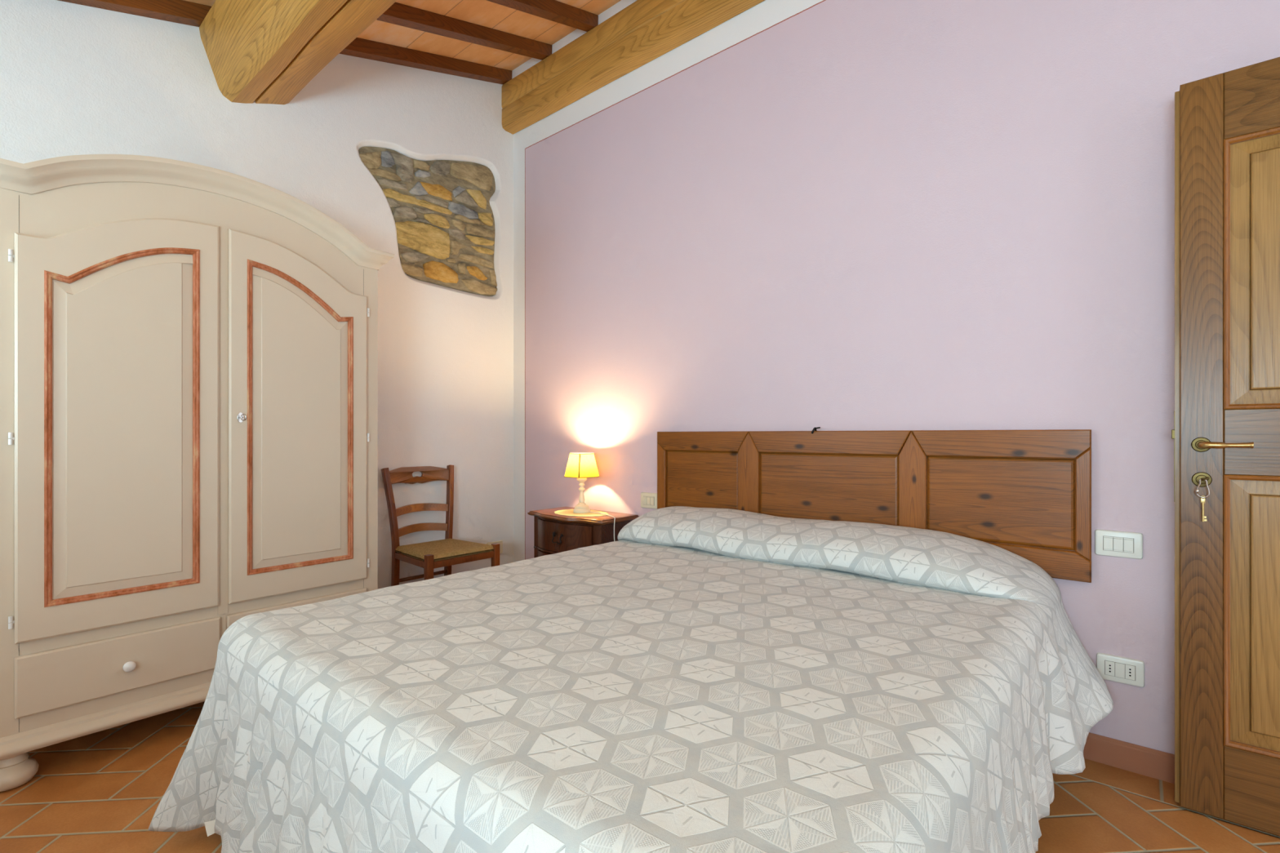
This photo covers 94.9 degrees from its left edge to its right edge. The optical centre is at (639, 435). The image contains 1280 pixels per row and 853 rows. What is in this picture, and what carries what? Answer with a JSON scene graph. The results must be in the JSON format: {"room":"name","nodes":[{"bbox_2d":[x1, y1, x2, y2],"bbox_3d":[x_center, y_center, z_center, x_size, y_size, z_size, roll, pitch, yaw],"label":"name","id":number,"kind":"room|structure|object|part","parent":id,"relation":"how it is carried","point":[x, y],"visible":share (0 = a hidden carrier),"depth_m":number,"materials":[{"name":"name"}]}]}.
{"room":"bedroom","nodes":[
{"label":"bedroom","id":0,"kind":"room"},
{"bbox_2d":[0,0,513,589],"bbox_3d":[-2.088,-0.699,2.555,0.250,3.497,4.000,0,0,40],"label":"wall","id":1,"kind":"structure","parent":0,"point":[76,79],"depth_m":3.11,"materials":[{"name":"white paint"}]},
{"bbox_2d":[358,146,497,296],"bbox_3d":[-1.199,-1.293,3.442,0.025,0.822,0.885,0,0,40],"label":"stonework","id":2,"kind":"object","parent":1,"relation":"attached to","point":[442,213],"visible":1,"depth_m":3.47,"materials":[{"name":"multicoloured stone"}]},
{"bbox_2d":[486,540,502,553],"bbox_3d":[-0.921,0.718,3.729,0.013,0.082,0.118,0,0,40],"label":"wall socket","id":3,"kind":"object","parent":1,"relation":"attached to","point":[500,542],"visible":0.23,"depth_m":3.75,"materials":[{"name":"beige plastic"}]},
{"bbox_2d":[184,0,621,70],"bbox_3d":[-0.444,-1.847,1.162,4.560,1.260,4.000,0,0,40],"label":"ceiling","id":4,"kind":"structure","parent":0,"point":[486,13],"depth_m":3.16,"materials":[{"name":"ceramic"}]},
{"bbox_2d":[58,0,511,84],"bbox_3d":[-1.987,-1.773,2.434,0.059,1.135,3.542,0,0,40],"label":"rafter","id":5,"kind":"object","parent":4,"relation":"attached to","point":[181,11],"visible":0.65,"depth_m":3.07,"materials":[{"name":"brown wood"}]},
{"bbox_2d":[376,2,551,59],"bbox_3d":[-1.694,-1.773,2.186,0.061,1.135,3.542,0,0,40],"label":"rafter","id":6,"kind":"object","parent":4,"relation":"attached to","point":[398,14],"visible":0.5,"depth_m":3.06,"materials":[{"name":"brown wood"}]},
{"bbox_2d":[487,0,598,31],"bbox_3d":[-1.401,-1.773,1.938,0.063,1.135,3.542,0,0,40],"label":"rafter","id":7,"kind":"object","parent":4,"relation":"attached to","point":[555,11],"visible":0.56,"depth_m":3.05,"materials":[{"name":"brown wood"}]},
{"bbox_2d":[0,701,1279,852],"bbox_3d":[0.071,1.090,0.726,5.910,0.080,4.000,0,0,40],"label":"floor","id":8,"kind":"structure","parent":0,"point":[100,792],"depth_m":1.65,"materials":[{"name":"tile"}]},
{"bbox_2d":[0,154,394,791],"bbox_3d":[-1.705,0.055,2.295,0.622,1.990,1.229,0,0,40],"label":"wardrobe","id":9,"kind":"object","parent":8,"relation":"on","point":[188,351],"visible":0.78,"depth_m":1.99,"materials":[{"name":"beige paint"}]},
{"bbox_3d":[-1.514,0.914,2.133,0.052,0.055,1.142,0,0,40],"label":"moulding","id":10,"kind":"part","parent":9,"relation":"part of","materials":[{"name":"beige paint"}]},
{"bbox_3d":[-1.683,-0.069,1.926,0.020,1.369,0.505,0,0,40],"label":"door","id":11,"kind":"part","parent":9,"relation":"part of","materials":[{"name":"beige paint"}]},
{"bbox_3d":[-1.682,0.748,1.928,0.019,0.181,0.509,0,0,40],"label":"drawer","id":12,"kind":"part","parent":9,"relation":"part of","materials":[{"name":"beige paint"}]},
{"bbox_3d":[-1.678,-0.067,1.923,0.018,1.173,0.385,0,0,40],"label":"panel moulding","id":13,"kind":"part","parent":9,"relation":"part of","materials":[{"name":"orange paint"}]},
{"bbox_3d":[-1.677,-0.066,1.929,0.008,1.136,0.360,0,0,40],"label":"panel","id":14,"kind":"part","parent":9,"relation":"part of","materials":[{"name":"beige paint"}]},
{"bbox_3d":[-1.663,0.752,1.911,0.033,0.033,0.033,0,0,40],"label":"knob","id":15,"kind":"part","parent":9,"relation":"part of","materials":[{"name":"white ceramic"}]},
{"bbox_3d":[-1.502,-0.832,2.123,0.084,0.216,1.142,0,0,40],"label":"cornice","id":16,"kind":"part","parent":9,"relation":"part of","materials":[{"name":"beige paint"}]},
{"bbox_3d":[-1.517,-0.050,2.136,0.004,1.400,0.030,0,0,40],"label":"post","id":17,"kind":"part","parent":9,"relation":"part of","materials":[{"name":"beige paint"}]},
{"bbox_3d":[-1.340,0.748,2.331,0.019,0.181,0.507,0,0,40],"label":"drawer","id":18,"kind":"part","parent":9,"relation":"part of","materials":[{"name":"beige paint"}]},
{"bbox_3d":[-1.338,-0.069,2.333,0.020,1.369,0.502,0,0,40],"label":"door","id":19,"kind":"part","parent":9,"relation":"part of","materials":[{"name":"beige paint"}]},
{"bbox_3d":[-1.341,-0.066,2.325,0.008,1.136,0.360,0,0,40],"label":"panel","id":20,"kind":"part","parent":9,"relation":"part of","materials":[{"name":"beige paint"}]},
{"bbox_3d":[-1.335,-0.067,2.327,0.018,1.173,0.385,0,0,40],"label":"panel moulding","id":21,"kind":"part","parent":9,"relation":"part of","materials":[{"name":"orange paint"}]},
{"bbox_2d":[381,464,499,586],"bbox_3d":[-1.084,0.612,3.167,0.504,0.878,0.429,0,0,40],"label":"dining chair","id":22,"kind":"object","parent":8,"relation":"on","point":[448,552],"visible":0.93,"depth_m":3.15,"materials":[{"name":"brown wood"}]},
{"bbox_3d":[-1.334,0.612,3.141,0.108,0.877,0.049,0,0,12],"label":"post","id":23,"kind":"part","parent":22,"relation":"part of","materials":[{"name":"brown wood"}]},
{"bbox_3d":[-1.167,0.638,2.999,0.379,0.034,0.022,0,0,44],"label":"seat rail","id":24,"kind":"part","parent":22,"relation":"part of","materials":[{"name":"brown wood"}]},
{"bbox_3d":[-1.248,0.225,3.302,0.079,0.095,0.389,0,0,40],"label":"rail","id":25,"kind":"part","parent":22,"relation":"part of","materials":[{"name":"brown wood"}]},
{"bbox_3d":[-1.034,0.818,2.871,0.046,0.465,0.036,0,0,40],"label":"leg","id":26,"kind":"part","parent":22,"relation":"part of","materials":[{"name":"brown wood"}]},
{"bbox_3d":[-1.050,0.611,3.133,0.396,0.047,0.405,0,0,40],"label":"rush seat","id":27,"kind":"part","parent":22,"relation":"part of","materials":[{"name":"beige wicker"}]},
{"bbox_3d":[-1.105,0.612,3.408,0.058,0.878,0.115,0,0,1],"label":"post","id":28,"kind":"part","parent":22,"relation":"part of","materials":[{"name":"brown wood"}]},
{"bbox_3d":[-0.904,0.638,3.017,0.022,0.034,0.390,0,0,40],"label":"seat rail","id":29,"kind":"part","parent":22,"relation":"part of","materials":[{"name":"brown wood"}]},
{"bbox_3d":[-0.782,0.818,3.169,0.046,0.465,0.036,0,0,40],"label":"leg","id":30,"kind":"part","parent":22,"relation":"part of","materials":[{"name":"brown wood"}]},
{"bbox_2d":[527,506,639,558],"bbox_3d":[-0.330,0.738,3.196,0.580,0.625,0.338,0,0,40],"label":"nightstand","id":31,"kind":"object","parent":8,"relation":"on","point":[553,533],"visible":0.38,"depth_m":3.05,"materials":[{"name":"brown wood"}]},
{"bbox_3d":[-0.414,0.705,3.100,0.430,0.140,0.048,0,0,42],"label":"drawer","id":32,"kind":"part","parent":31,"relation":"part of","materials":[{"name":"brown wood"}]},
{"bbox_3d":[-0.409,0.627,3.106,0.521,0.012,0.062,0,0,40],"label":"bead moulding","id":33,"kind":"part","parent":31,"relation":"part of","materials":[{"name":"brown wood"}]},
{"bbox_3d":[-0.432,0.539,3.078,0.091,0.061,0.021,0,0,40],"label":"handle","id":34,"kind":"part","parent":31,"relation":"part of","materials":[{"name":"black metal"}]},
{"bbox_3d":[-0.414,0.540,3.100,0.430,0.160,0.048,0,0,42],"label":"drawer","id":35,"kind":"part","parent":31,"relation":"part of","materials":[{"name":"brown wood"}]},
{"bbox_3d":[-0.409,0.450,3.106,0.521,0.012,0.062,0,0,40],"label":"bead moulding","id":36,"kind":"part","parent":31,"relation":"part of","materials":[{"name":"brown wood"}]},
{"bbox_2d":[554,509,608,516],"bbox_3d":[-0.321,0.423,3.199,0.338,0.003,0.243,0,0,40],"label":"doily","id":37,"kind":"object","parent":31,"relation":"on","point":[565,512],"visible":0.83,"depth_m":3.15,"materials":[{"name":"fabric"}]},
{"bbox_2d":[564,453,615,541],"bbox_3d":[-0.231,0.425,3.146,0.425,0.654,0.194,0,0,40],"label":"table lamp","id":38,"kind":"object","parent":37,"relation":"on","point":[580,466],"depth_m":3.16,"materials":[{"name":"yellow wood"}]},
{"bbox_3d":[-0.319,0.163,3.220,0.189,0.126,0.189,0,0,40],"label":"lamp shade","id":39,"kind":"part","parent":38,"relation":"part of","materials":[{"name":"yellow fabric"}]},
{"bbox_3d":[-0.186,0.583,3.090,0.283,0.337,0.128,0,0,40],"label":"power cord","id":40,"kind":"part","parent":38,"relation":"part of","materials":[{"name":"white plastic"}]},
{"bbox_3d":[0.147,0.768,1.736,1.530,0.565,1.870,0,0,40],"label":"bed","id":41,"kind":"object","parent":8,"relation":"on","visible":0,"materials":[{"name":"white patterned fabric"},{"name":"grey fabric"}]},
{"bbox_2d":[148,506,1113,852],"bbox_3d":[0.115,0.674,1.659,1.870,0.700,2.130,0,0,40],"label":"bedspread","id":42,"kind":"object","parent":41,"relation":"on","point":[695,680],"visible":1,"depth_m":1.15,"materials":[{"name":"grey fabric"}]},
{"bbox_2d":[513,0,1279,754],"bbox_3d":[0.784,-0.734,2.612,4.560,3.567,0.200,0,0,40],"label":"wall","id":43,"kind":"structure","parent":0,"point":[793,215],"depth_m":2.33,"materials":[{"name":"purple paint"}]},
{"bbox_2d":[511,0,636,78],"bbox_3d":[0.702,-2.280,2.515,4.060,0.140,0.055,0,0,40],"label":"trim","id":44,"kind":"structure","parent":43,"relation":"attached to","point":[622,4],"depth_m":3.40,"materials":[{"name":"white paint"}]},
{"bbox_2d":[501,0,764,134],"bbox_3d":[0.688,-2.112,2.498,4.060,0.289,0.095,0,0,40],"label":"ceiling beam","id":45,"kind":"structure","parent":43,"relation":"attached to","point":[643,31],"depth_m":3.18,"materials":[{"name":"brown wood"}]},
{"bbox_2d":[640,492,657,509],"bbox_3d":[0.049,0.345,3.095,0.118,0.082,0.014,0,0,40],"label":"light switch","id":46,"kind":"object","parent":43,"relation":"attached to","point":[648,500],"visible":0.92,"depth_m":3.09,"materials":[{"name":"beige plastic"}]},
{"bbox_2d":[643,497,646,503],"bbox_3d":[0.027,0.345,3.106,0.024,0.036,0.003,0,0,40],"label":"rocker switch","id":47,"kind":"object","parent":46,"relation":"attached to","point":[644,498],"depth_m":3.10,"materials":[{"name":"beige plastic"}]},
{"bbox_2d":[646,497,650,504],"bbox_3d":[0.045,0.345,3.090,0.024,0.036,0.003,0,0,40],"label":"rocker switch","id":48,"kind":"object","parent":46,"relation":"attached to","point":[648,499],"depth_m":3.09,"materials":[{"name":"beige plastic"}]},
{"bbox_2d":[650,497,653,504],"bbox_3d":[0.064,0.345,3.074,0.024,0.036,0.003,0,0,40],"label":"rocker switch","id":49,"kind":"object","parent":46,"relation":"attached to","point":[651,499],"depth_m":3.07,"materials":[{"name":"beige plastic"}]},
{"bbox_2d":[657,429,1091,582],"bbox_3d":[0.774,0.228,2.463,1.777,0.491,0.032,0,0,40],"label":"headboard","id":50,"kind":"object","parent":43,"relation":"attached to","point":[1026,494],"visible":0.75,"depth_m":2.22,"materials":[{"name":"brown wood"}]},
{"bbox_3d":[0.298,0.228,2.865,0.427,0.301,0.007,0,0,40],"label":"panel","id":51,"kind":"part","parent":50,"relation":"part of","materials":[{"name":"brown wood"}]},
{"bbox_3d":[0.296,0.029,2.861,0.533,0.095,0.020,0,0,40],"label":"rail","id":52,"kind":"part","parent":50,"relation":"part of","materials":[{"name":"brown wood"}]},
{"bbox_2d":[811,426,820,433],"bbox_3d":[0.749,-0.016,2.483,0.037,0.037,0.046,0,0,40],"label":"wall hook","id":53,"kind":"object","parent":50,"relation":"attached to","point":[815,428],"visible":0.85,"depth_m":2.47,"materials":[{"name":"black metal"}]},
{"bbox_3d":[0.771,0.228,2.464,0.601,0.301,0.007,0,0,40],"label":"panel","id":54,"kind":"part","parent":50,"relation":"part of","materials":[{"name":"brown wood"}]},
{"bbox_3d":[0.767,0.029,2.462,0.699,0.095,0.020,0,0,40],"label":"rail","id":55,"kind":"part","parent":50,"relation":"part of","materials":[{"name":"brown wood"}]},
{"bbox_3d":[0.780,0.228,2.470,1.757,0.471,0.015,0,0,40],"label":"backing panel","id":56,"kind":"part","parent":50,"relation":"part of","materials":[{"name":"brown wood"}]},
{"bbox_3d":[1.241,0.029,2.060,0.542,0.095,0.020,0,0,40],"label":"rail","id":57,"kind":"part","parent":50,"relation":"part of","materials":[{"name":"brown wood"}]},
{"bbox_3d":[1.248,0.228,2.060,0.450,0.301,0.007,0,0,40],"label":"panel","id":58,"kind":"part","parent":50,"relation":"part of","materials":[{"name":"brown wood"}]},
{"bbox_3d":[0.770,0.426,2.459,1.777,0.094,0.020,0,0,40],"label":"rail","id":59,"kind":"part","parent":50,"relation":"part of","materials":[{"name":"brown wood"}]},
{"bbox_2d":[1094,528,1142,559],"bbox_3d":[1.512,0.344,1.855,0.118,0.082,0.014,0,0,40],"label":"light switch","id":60,"kind":"object","parent":43,"relation":"attached to","point":[1126,544],"visible":1,"depth_m":1.85,"materials":[{"name":"white plastic"}]},
{"bbox_2d":[1103,537,1113,549],"bbox_3d":[1.489,0.344,1.867,0.024,0.036,0.003,0,0,40],"label":"rocker switch","id":61,"kind":"object","parent":60,"relation":"attached to","point":[1108,542],"depth_m":1.87,"materials":[{"name":"white plastic"}]},
{"bbox_2d":[1113,538,1123,551],"bbox_3d":[1.508,0.344,1.851,0.024,0.036,0.003,0,0,40],"label":"rocker switch","id":62,"kind":"object","parent":60,"relation":"attached to","point":[1117,543],"depth_m":1.85,"materials":[{"name":"white plastic"}]},
{"bbox_2d":[1123,539,1133,551],"bbox_3d":[1.527,0.344,1.835,0.024,0.036,0.003,0,0,40],"label":"rocker switch","id":63,"kind":"object","parent":60,"relation":"attached to","point":[1127,544],"depth_m":1.84,"materials":[{"name":"white plastic"}]},
{"bbox_2d":[1096,652,1144,687],"bbox_3d":[1.515,0.741,1.853,0.118,0.082,0.013,0,0,40],"label":"wall socket","id":64,"kind":"object","parent":43,"relation":"attached to","point":[1124,670],"visible":0.97,"depth_m":1.85,"materials":[{"name":"white plastic"}]},
{"bbox_2d":[1105,660,1115,676],"bbox_3d":[1.493,0.741,1.865,0.024,0.044,0.002,0,0,40],"label":"socket","id":65,"kind":"object","parent":64,"relation":"attached to","point":[1109,664],"depth_m":1.86,"materials":[{"name":"white plastic"}]},
{"bbox_2d":[1124,664,1134,680],"bbox_3d":[1.530,0.741,1.833,0.024,0.044,0.002,0,0,40],"label":"socket","id":66,"kind":"object","parent":64,"relation":"attached to","point":[1129,668],"depth_m":1.83,"materials":[{"name":"white plastic"}]},
{"bbox_2d":[1083,732,1174,784],"bbox_3d":[0.716,1.008,2.531,4.060,0.084,0.012,0,0,40],"label":"baseboard","id":67,"kind":"structure","parent":43,"relation":"attached to","point":[1141,760],"depth_m":1.83,"materials":[{"name":"tile"}]},
{"bbox_3d":[1.151,-0.683,-0.189,0.120,3.467,4.000,0,0,40],"label":"wall","id":68,"kind":"structure","parent":0,"visible":0},
{"bbox_2d":[199,0,396,104],"bbox_3d":[-0.256,-1.690,1.385,4.062,0.379,0.368,0,0,40],"label":"ceiling beam","id":69,"kind":"structure","parent":68,"relation":"attached to","point":[263,51],"depth_m":2.35,"materials":[{"name":"brown wood"}]},
{"bbox_2d":[1171,56,1279,835],"bbox_3d":[1.817,0.029,1.383,0.837,2.022,0.097,0,0,40],"label":"open door","id":70,"kind":"structure","parent":68,"relation":"in","point":[1226,430],"depth_m":1.58,"materials":[{"name":"brown wood"}]},
{"bbox_2d":[1200,476,1209,480],"bbox_3d":[1.532,0.118,1.593,0.018,0.013,0.046,0,0,40],"label":"key","id":71,"kind":"object","parent":70,"relation":"attached to","point":[1207,477],"visible":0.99,"depth_m":1.58,"materials":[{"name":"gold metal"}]},
{"bbox_2d":[1195,479,1209,497],"bbox_3d":[1.528,0.145,1.595,0.030,0.053,0.015,0,0,40],"label":"ring","id":72,"kind":"object","parent":71,"relation":"hanging from","point":[1197,491],"visible":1,"depth_m":1.59,"materials":[{"name":"silver metal"}]},
{"bbox_2d":[1200,495,1206,521],"bbox_3d":[1.535,0.200,1.598,0.012,0.071,0.005,0,0,40],"label":"key","id":73,"kind":"object","parent":72,"relation":"hanging from","point":[1202,500],"visible":1,"depth_m":1.60,"materials":[{"name":"gold metal"}]},
{"bbox_3d":[1.561,0.026,1.568,0.105,0.019,0.048,0,0,40],"label":"lever handle","id":74,"kind":"part","parent":70,"relation":"part of","materials":[{"name":"gold metal"}]},
{"bbox_3d":[1.836,0.940,1.393,0.645,0.201,0.033,0,0,40],"label":"rail","id":75,"kind":"part","parent":70,"relation":"part of","materials":[{"name":"brown wood"}]},
{"bbox_3d":[1.836,0.018,1.393,0.645,0.177,0.033,0,0,40],"label":"rail","id":76,"kind":"part","parent":70,"relation":"part of","materials":[{"name":"brown wood"}]},
{"bbox_3d":[1.836,-0.891,1.393,0.645,0.182,0.033,0,0,40],"label":"rail","id":77,"kind":"part","parent":70,"relation":"part of","materials":[{"name":"brown wood"}]},
{"bbox_3d":[1.831,0.473,1.386,0.646,0.732,0.023,0,0,40],"label":"panel moulding","id":78,"kind":"part","parent":70,"relation":"part of","materials":[{"name":"brown wood"}]},
{"bbox_3d":[1.831,-0.435,1.386,0.646,0.730,0.023,0,0,40],"label":"panel moulding","id":79,"kind":"part","parent":70,"relation":"part of","materials":[{"name":"brown wood"}]},
{"bbox_3d":[1.831,0.473,1.386,0.620,0.706,0.011,0,0,40],"label":"panel","id":80,"kind":"part","parent":70,"relation":"part of","materials":[{"name":"brown wood"}]},
{"bbox_3d":[1.831,-0.435,1.386,0.620,0.704,0.011,0,0,40],"label":"panel","id":81,"kind":"part","parent":70,"relation":"part of","materials":[{"name":"brown wood"}]}
]}

